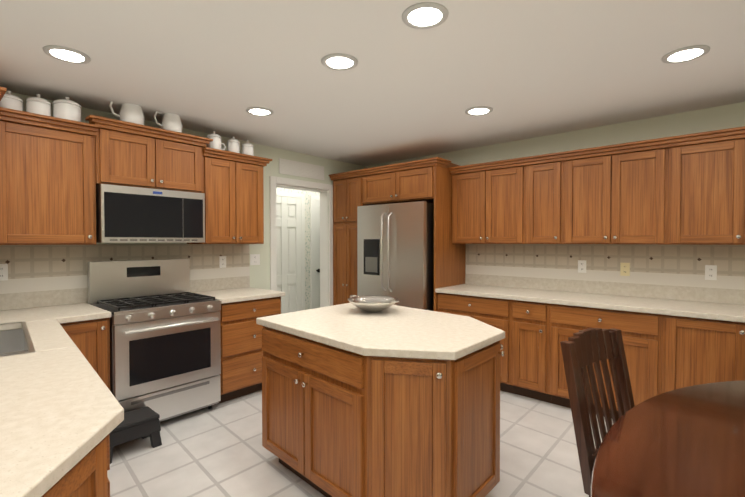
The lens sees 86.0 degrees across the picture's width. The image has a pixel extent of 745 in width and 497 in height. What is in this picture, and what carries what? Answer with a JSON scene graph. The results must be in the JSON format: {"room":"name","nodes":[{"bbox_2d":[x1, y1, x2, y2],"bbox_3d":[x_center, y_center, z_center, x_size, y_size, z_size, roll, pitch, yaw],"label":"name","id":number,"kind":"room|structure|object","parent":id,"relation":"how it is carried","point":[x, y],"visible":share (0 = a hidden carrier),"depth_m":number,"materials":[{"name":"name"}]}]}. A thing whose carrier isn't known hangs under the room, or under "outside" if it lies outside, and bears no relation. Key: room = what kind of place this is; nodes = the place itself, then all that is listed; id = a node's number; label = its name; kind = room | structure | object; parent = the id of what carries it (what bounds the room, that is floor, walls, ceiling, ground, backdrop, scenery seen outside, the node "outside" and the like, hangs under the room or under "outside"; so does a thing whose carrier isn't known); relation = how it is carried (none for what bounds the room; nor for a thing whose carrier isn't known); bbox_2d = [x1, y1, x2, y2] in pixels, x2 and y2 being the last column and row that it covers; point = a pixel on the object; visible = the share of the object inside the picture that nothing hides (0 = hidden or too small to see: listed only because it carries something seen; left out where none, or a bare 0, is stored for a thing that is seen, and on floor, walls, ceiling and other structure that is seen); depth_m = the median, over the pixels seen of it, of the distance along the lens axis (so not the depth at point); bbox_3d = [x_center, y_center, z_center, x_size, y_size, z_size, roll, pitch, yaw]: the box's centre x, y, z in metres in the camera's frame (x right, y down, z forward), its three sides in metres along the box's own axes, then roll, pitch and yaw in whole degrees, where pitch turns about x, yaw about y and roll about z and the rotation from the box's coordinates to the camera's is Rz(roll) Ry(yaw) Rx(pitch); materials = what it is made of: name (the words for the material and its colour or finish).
{"room":"kitchen","nodes":[
{"label":"kitchen","id":0,"kind":"room"},
{"bbox_2d":[0,307,63,358],"bbox_3d":[-1.941,0.395,1.881,0.949,0.100,0.581,1,1,41],"label":"sink","id":1,"kind":"object","parent":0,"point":[22,331],"depth_m":2.32,"materials":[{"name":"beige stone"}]},
{"bbox_2d":[1,92,363,310],"bbox_3d":[-2.482,0.121,2.991,0.150,2.440,7.300,1,1,41],"label":"wall","id":2,"kind":"structure","parent":0,"point":[260,276],"depth_m":4.37,"materials":[{"name":"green paint"}]},
{"bbox_2d":[0,91,15,244],"bbox_3d":[-2.617,-0.465,2.280,0.567,0.897,0.768,1,1,41],"label":"upper cabinet","id":3,"kind":"object","parent":2,"relation":"attached to","point":[7,116],"depth_m":2.54,"materials":[{"name":"brown wood"}]},
{"bbox_2d":[0,91,22,110],"bbox_3d":[-2.381,-0.957,2.618,0.143,0.156,0.143,1,1,41],"label":"canister","id":4,"kind":"object","parent":3,"relation":"on","point":[9,101],"visible":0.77,"depth_m":2.58,"materials":[{"name":"white ceramic"}]},
{"bbox_2d":[16,111,95,244],"bbox_3d":[-2.315,-0.444,2.798,0.337,0.837,0.565,1,1,41],"label":"upper cabinet","id":5,"kind":"object","parent":2,"relation":"attached to","point":[54,171],"depth_m":2.72,"materials":[{"name":"brown wood"}]},
{"bbox_2d":[26,94,50,115],"bbox_3d":[-2.259,-0.964,2.704,0.133,0.166,0.133,1,1,41],"label":"canister","id":6,"kind":"object","parent":5,"relation":"on","point":[38,105],"visible":0.79,"depth_m":2.66,"materials":[{"name":"white ceramic"}]},
{"bbox_2d":[53,97,81,121],"bbox_3d":[-2.150,-0.975,2.813,0.163,0.186,0.163,1,1,41],"label":"canister","id":7,"kind":"object","parent":5,"relation":"on","point":[66,108],"visible":0.81,"depth_m":2.75,"materials":[{"name":"white ceramic"}]},
{"bbox_2d":[0,244,249,310],"bbox_3d":[-2.290,0.196,3.090,0.010,0.457,3.000,1,1,41],"label":"backsplash","id":8,"kind":"structure","parent":2,"relation":"attached to","point":[44,275],"depth_m":3.10,"materials":[{"name":"beige tile"}]},
{"bbox_2d":[0,264,7,280],"bbox_3d":[-2.568,0.165,2.761,0.007,0.115,0.070,1,1,41],"label":"electrical outlet","id":9,"kind":"object","parent":8,"relation":"attached to","point":[3,272],"visible":1,"depth_m":2.77,"materials":[{"name":"white plastic"}]},
{"bbox_2d":[219,256,225,267],"bbox_3d":[-1.492,0.134,3.985,0.007,0.115,0.070,1,1,41],"label":"electrical outlet","id":10,"kind":"object","parent":8,"relation":"attached to","point":[222,261],"visible":1,"depth_m":3.98,"materials":[{"name":"white plastic"}]},
{"bbox_2d":[88,119,207,194],"bbox_3d":[-1.861,-0.705,3.296,0.357,0.452,0.790,1,1,41],"label":"upper cabinet","id":11,"kind":"object","parent":2,"relation":"attached to","point":[126,155],"depth_m":3.14,"materials":[{"name":"brown wood"}]},
{"bbox_2d":[109,101,144,124],"bbox_3d":[-1.885,-1.057,3.067,0.170,0.220,0.238,1,1,41],"label":"pitcher","id":12,"kind":"object","parent":11,"relation":"on","point":[130,113],"visible":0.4,"depth_m":3.03,"materials":[{"name":"white ceramic"}]},
{"bbox_2d":[96,184,204,242],"bbox_3d":[-1.845,-0.261,3.291,0.398,0.423,0.764,1,1,41],"label":"microwave","id":13,"kind":"object","parent":11,"relation":"attached to","point":[126,214],"visible":0.96,"depth_m":3.11,"materials":[{"name":"silver metal"}]},
{"bbox_2d":[154,112,182,132],"bbox_3d":[-1.686,-1.050,3.294,0.160,0.200,0.224,1,1,41],"label":"pitcher","id":14,"kind":"object","parent":11,"relation":"on","point":[171,122],"visible":0.54,"depth_m":3.26,"materials":[{"name":"white ceramic"}]},
{"bbox_2d":[187,151,267,243],"bbox_3d":[-1.401,-0.455,3.839,0.337,0.823,0.625,1,1,41],"label":"upper cabinet","id":15,"kind":"object","parent":2,"relation":"attached to","point":[234,201],"depth_m":3.71,"materials":[{"name":"brown wood"}]},
{"bbox_2d":[207,131,225,149],"bbox_3d":[-1.420,-0.974,3.644,0.126,0.186,0.177,1,1,41],"label":"jar","id":16,"kind":"object","parent":15,"relation":"on","point":[215,143],"visible":0.69,"depth_m":3.58,"materials":[{"name":"white ceramic"}]},
{"bbox_2d":[227,136,239,152],"bbox_3d":[-1.311,-0.972,3.768,0.112,0.176,0.112,1,1,41],"label":"jar","id":17,"kind":"object","parent":15,"relation":"on","point":[233,144],"visible":0.81,"depth_m":3.72,"materials":[{"name":"white ceramic"}]},
{"bbox_2d":[242,140,253,155],"bbox_3d":[-1.212,-0.968,3.881,0.112,0.166,0.112,1,1,41],"label":"jar","id":18,"kind":"object","parent":15,"relation":"on","point":[247,148],"visible":0.83,"depth_m":3.84,"materials":[{"name":"white ceramic"}]},
{"bbox_2d":[250,254,259,264],"bbox_3d":[-1.254,0.119,4.269,0.007,0.115,0.115,1,1,41],"label":"light switch","id":19,"kind":"object","parent":2,"relation":"attached to","point":[254,259],"visible":1,"depth_m":4.26,"materials":[{"name":"white plastic"}]},
{"bbox_2d":[269,176,332,307],"bbox_3d":[-0.870,0.252,4.812,0.172,2.115,0.950,1,1,41],"label":"door frame","id":20,"kind":"structure","parent":2,"relation":"attached to","point":[326,293],"depth_m":5.05,"materials":[{"name":"white paint"}]},
{"bbox_2d":[279,158,323,179],"bbox_3d":[-0.825,-0.934,4.733,0.016,0.170,0.670,1,1,41],"label":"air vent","id":21,"kind":"object","parent":2,"relation":"in","point":[296,168],"visible":1,"depth_m":4.71,"materials":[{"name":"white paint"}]},
{"bbox_2d":[276,187,319,309],"bbox_3d":[-1.263,0.073,5.780,0.100,2.440,3.000,1,1,41],"label":"wall","id":22,"kind":"structure","parent":0,"point":[307,194],"depth_m":6.01,"materials":[{"name":"paint"}]},
{"bbox_2d":[276,192,319,313],"bbox_3d":[-0.932,0.244,6.012,0.093,2.090,1.660,1,1,41],"label":"door","id":23,"kind":"structure","parent":22,"relation":"attached to","point":[290,239],"depth_m":5.84,"materials":[{"name":"white paint"}]},
{"bbox_2d":[107,390,612,496],"bbox_3d":[-0.416,1.421,1.198,8.550,0.100,7.300,1,1,41],"label":"floor","id":24,"kind":"structure","parent":0,"point":[218,450],"depth_m":2.56,"materials":[{"name":"tile"}]},
{"bbox_2d":[68,315,110,366],"bbox_3d":[-2.112,0.907,2.788,0.686,0.875,0.351,1,1,41],"label":"base cabinet","id":25,"kind":"object","parent":24,"relation":"on","point":[98,328],"depth_m":2.68,"materials":[{"name":"brown wood"}]},
{"bbox_2d":[0,319,123,496],"bbox_3d":[-1.317,0.475,1.253,2.710,0.039,0.988,1,1,41],"label":"countertop","id":26,"kind":"structure","parent":25,"relation":"on","point":[59,410],"depth_m":1.08,"materials":[{"name":"beige stone"}]},
{"bbox_2d":[36,303,110,322],"bbox_3d":[-2.517,0.457,2.332,0.656,0.039,1.556,1,1,41],"label":"countertop","id":27,"kind":"structure","parent":25,"relation":"on","point":[67,312],"depth_m":2.70,"materials":[{"name":"beige stone"}]},
{"bbox_2d":[109,406,161,463],"bbox_3d":[-1.640,1.239,2.670,0.229,0.215,0.358,1,1,41],"label":"step stool","id":28,"kind":"object","parent":24,"relation":"on","point":[143,422],"visible":0.52,"depth_m":2.65,"materials":[{"name":"black plastic"}]},
{"bbox_2d":[87,259,220,421],"bbox_3d":[-1.716,0.720,3.194,0.687,1.235,0.768,1,1,41],"label":"stove","id":29,"kind":"object","parent":24,"relation":"on","point":[165,346],"visible":0.9,"depth_m":3.08,"materials":[{"name":"silver metal"}]},
{"bbox_2d":[214,295,283,404],"bbox_3d":[-1.297,0.890,3.768,0.617,0.875,0.627,1,1,41],"label":"base cabinet","id":30,"kind":"object","parent":24,"relation":"on","point":[241,337],"depth_m":3.50,"materials":[{"name":"brown wood"}]},
{"bbox_2d":[191,287,283,302],"bbox_3d":[-1.278,0.432,3.758,0.635,0.039,0.646,1,1,41],"label":"countertop","id":31,"kind":"structure","parent":30,"relation":"on","point":[235,295],"depth_m":3.68,"materials":[{"name":"beige stone"}]},
{"bbox_2d":[330,170,367,304],"bbox_3d":[-0.115,0.196,5.150,0.520,2.218,0.627,1,1,41],"label":"tall cabinet","id":32,"kind":"object","parent":24,"relation":"on","point":[346,186],"depth_m":4.92,"materials":[{"name":"brown wood"}]},
{"bbox_2d":[262,327,504,496],"bbox_3d":[0.087,0.913,2.408,1.338,0.876,1.051,1,1,41],"label":"kitchen island","id":33,"kind":"object","parent":24,"relation":"on","point":[396,401],"depth_m":1.90,"materials":[{"name":"brown wood"}]},
{"bbox_2d":[256,303,504,366],"bbox_3d":[0.075,0.455,2.412,1.325,0.040,1.070,1,1,41],"label":"island countertop","id":34,"kind":"structure","parent":33,"relation":"on","point":[418,337],"depth_m":2.14,"materials":[{"name":"beige stone"}]},
{"bbox_2d":[348,295,398,312],"bbox_3d":[0.004,0.382,2.728,0.432,0.095,0.350,1,1,41],"label":"bowl","id":35,"kind":"object","parent":34,"relation":"on","point":[372,303],"visible":1,"depth_m":2.67,"materials":[{"name":"silver metal"}]},
{"bbox_2d":[357,201,433,310],"bbox_3d":[0.376,0.414,4.564,0.915,1.800,0.772,1,1,41],"label":"fridge","id":36,"kind":"object","parent":24,"relation":"on","point":[395,249],"visible":0.54,"depth_m":4.23,"materials":[{"name":"silver metal"}]},
{"bbox_2d":[434,293,512,391],"bbox_3d":[1.145,0.885,4.062,0.774,0.876,0.617,1,1,41],"label":"base cabinet","id":37,"kind":"object","parent":24,"relation":"on","point":[498,314],"depth_m":3.69,"materials":[{"name":"brown wood"}]},
{"bbox_2d":[509,301,548,402],"bbox_3d":[1.558,0.891,3.699,0.325,0.876,0.617,1,1,41],"label":"base cabinet","id":38,"kind":"object","parent":24,"relation":"on","point":[530,319],"depth_m":3.47,"materials":[{"name":"brown wood"}]},
{"bbox_2d":[560,328,634,496],"bbox_3d":[1.065,0.857,1.477,0.428,1.019,0.567,-1,1,-35],"label":"chair","id":39,"kind":"object","parent":24,"relation":"on","point":[582,349],"visible":0.75,"depth_m":1.63,"materials":[{"name":"brown wood"}]},
{"bbox_2d":[549,305,664,418],"bbox_3d":[1.971,0.898,3.336,0.775,0.876,0.617,1,1,41],"label":"base cabinet","id":40,"kind":"object","parent":24,"relation":"on","point":[643,334],"depth_m":3.00,"materials":[{"name":"brown wood"}]},
{"bbox_2d":[434,285,744,324],"bbox_3d":[2.313,0.445,3.007,3.910,0.039,0.635,1,1,41],"label":"countertop","id":41,"kind":"structure","parent":40,"relation":"on","point":[707,311],"depth_m":3.18,"materials":[{"name":"beige stone"}]},
{"bbox_2d":[591,380,744,496],"bbox_3d":[1.530,1.002,0.679,2.008,0.748,2.608,1,1,41],"label":"dining table","id":42,"kind":"object","parent":24,"relation":"on","point":[689,441],"visible":1,"depth_m":1.24,"materials":[{"name":"brown wood"}]},
{"bbox_2d":[665,317,744,391],"bbox_3d":[2.439,0.905,2.925,0.470,0.876,0.617,1,1,41],"label":"base cabinet","id":43,"kind":"object","parent":24,"relation":"on","point":[670,345],"depth_m":2.71,"materials":[{"name":"brown wood"}]},
{"bbox_2d":[0,0,744,165],"bbox_3d":[-0.416,-1.118,1.155,8.550,0.100,7.300,1,1,41],"label":"ceiling","id":44,"kind":"structure","parent":0,"point":[523,69],"depth_m":2.39,"materials":[{"name":"white paint"}]},
{"bbox_2d":[43,45,90,63],"bbox_3d":[-1.709,-1.082,2.238,0.216,0.008,0.216,1,1,41],"label":"recessed light","id":45,"kind":"object","parent":44,"relation":"in","point":[66,54],"visible":1,"depth_m":2.23,"materials":[{"name":"grey"}]},
{"bbox_2d":[246,107,272,115],"bbox_3d":[-0.907,-1.098,3.211,0.216,0.008,0.216,1,1,41],"label":"recessed light","id":46,"kind":"object","parent":44,"relation":"in","point":[259,111],"visible":0.98,"depth_m":3.20,"materials":[{"name":"grey"}]},
{"bbox_2d":[321,53,357,70],"bbox_3d":[-0.191,-1.083,2.329,0.216,0.008,0.216,1,1,41],"label":"recessed light","id":47,"kind":"object","parent":44,"relation":"in","point":[339,61],"visible":1,"depth_m":2.31,"materials":[{"name":"grey"}]},
{"bbox_2d":[402,2,448,28],"bbox_3d":[0.243,-1.075,1.854,0.216,0.008,0.216,1,1,41],"label":"recessed light","id":48,"kind":"object","parent":44,"relation":"in","point":[425,15],"visible":1,"depth_m":1.84,"materials":[{"name":"grey"}]},
{"bbox_2d":[465,106,492,115],"bbox_3d":[0.851,-1.098,3.197,0.216,0.008,0.216,1,1,41],"label":"recessed light","id":49,"kind":"object","parent":44,"relation":"in","point":[478,110],"visible":0.98,"depth_m":3.18,"materials":[{"name":"grey"}]},
{"bbox_2d":[662,45,709,63],"bbox_3d":[1.750,-1.082,2.235,0.216,0.008,0.216,1,1,41],"label":"recessed light","id":50,"kind":"object","parent":44,"relation":"in","point":[686,54],"visible":1,"depth_m":2.23,"materials":[{"name":"grey"}]},
{"bbox_2d":[364,102,744,304],"bbox_3d":[2.488,0.114,3.383,7.100,2.440,0.150,1,1,41],"label":"wall","id":51,"kind":"structure","parent":0,"point":[710,119],"depth_m":3.60,"materials":[{"name":"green paint"}]},
{"bbox_2d":[361,157,459,204],"bbox_3d":[0.456,-0.714,4.633,1.000,0.382,0.627,1,1,41],"label":"upper cabinet","id":52,"kind":"object","parent":51,"relation":"attached to","point":[429,181],"depth_m":4.29,"materials":[{"name":"brown wood"}]},
{"bbox_2d":[449,158,523,243],"bbox_3d":[1.244,-0.443,4.139,0.788,0.787,0.337,1,1,41],"label":"upper cabinet","id":53,"kind":"object","parent":51,"relation":"attached to","point":[488,199],"depth_m":3.98,"materials":[{"name":"brown wood"}]},
{"bbox_2d":[524,154,563,243],"bbox_3d":[1.666,-0.436,3.768,0.335,0.787,0.337,1,1,41],"label":"upper cabinet","id":54,"kind":"object","parent":51,"relation":"attached to","point":[544,175],"depth_m":3.64,"materials":[{"name":"brown wood"}]},
{"bbox_2d":[466,244,744,304],"bbox_3d":[2.544,0.193,3.229,3.950,0.457,0.010,1,1,41],"label":"backsplash","id":55,"kind":"structure","parent":51,"relation":"attached to","point":[674,272],"depth_m":3.55,"materials":[{"name":"beige tile"}]},
{"bbox_2d":[578,260,585,272],"bbox_3d":[1.959,0.168,3.732,0.070,0.115,0.007,1,1,41],"label":"electrical outlet","id":56,"kind":"object","parent":55,"relation":"attached to","point":[581,266],"visible":1,"depth_m":3.73,"materials":[{"name":"white plastic"}]},
{"bbox_2d":[620,263,629,275],"bbox_3d":[2.216,0.182,3.506,0.070,0.115,0.007,1,1,41],"label":"electrical outlet","id":57,"kind":"object","parent":55,"relation":"attached to","point":[624,269],"visible":1,"depth_m":3.50,"materials":[{"name":"beige plastic"}]},
{"bbox_2d":[705,265,716,279],"bbox_3d":[2.648,0.189,3.126,0.070,0.115,0.007,1,1,41],"label":"electrical outlet","id":58,"kind":"object","parent":55,"relation":"attached to","point":[710,272],"visible":1,"depth_m":3.12,"materials":[{"name":"white plastic"}]},
{"bbox_2d":[564,138,683,244],"bbox_3d":[2.103,-0.430,3.384,0.828,0.787,0.337,1,1,41],"label":"upper cabinet","id":59,"kind":"object","parent":51,"relation":"attached to","point":[633,193],"depth_m":3.22,"materials":[{"name":"brown wood"}]},
{"bbox_2d":[684,126,744,244],"bbox_3d":[2.495,-0.424,3.040,0.528,0.787,0.337,1,1,41],"label":"upper cabinet","id":60,"kind":"object","parent":51,"relation":"attached to","point":[687,189],"depth_m":2.86,"materials":[{"name":"brown wood"}]}
]}

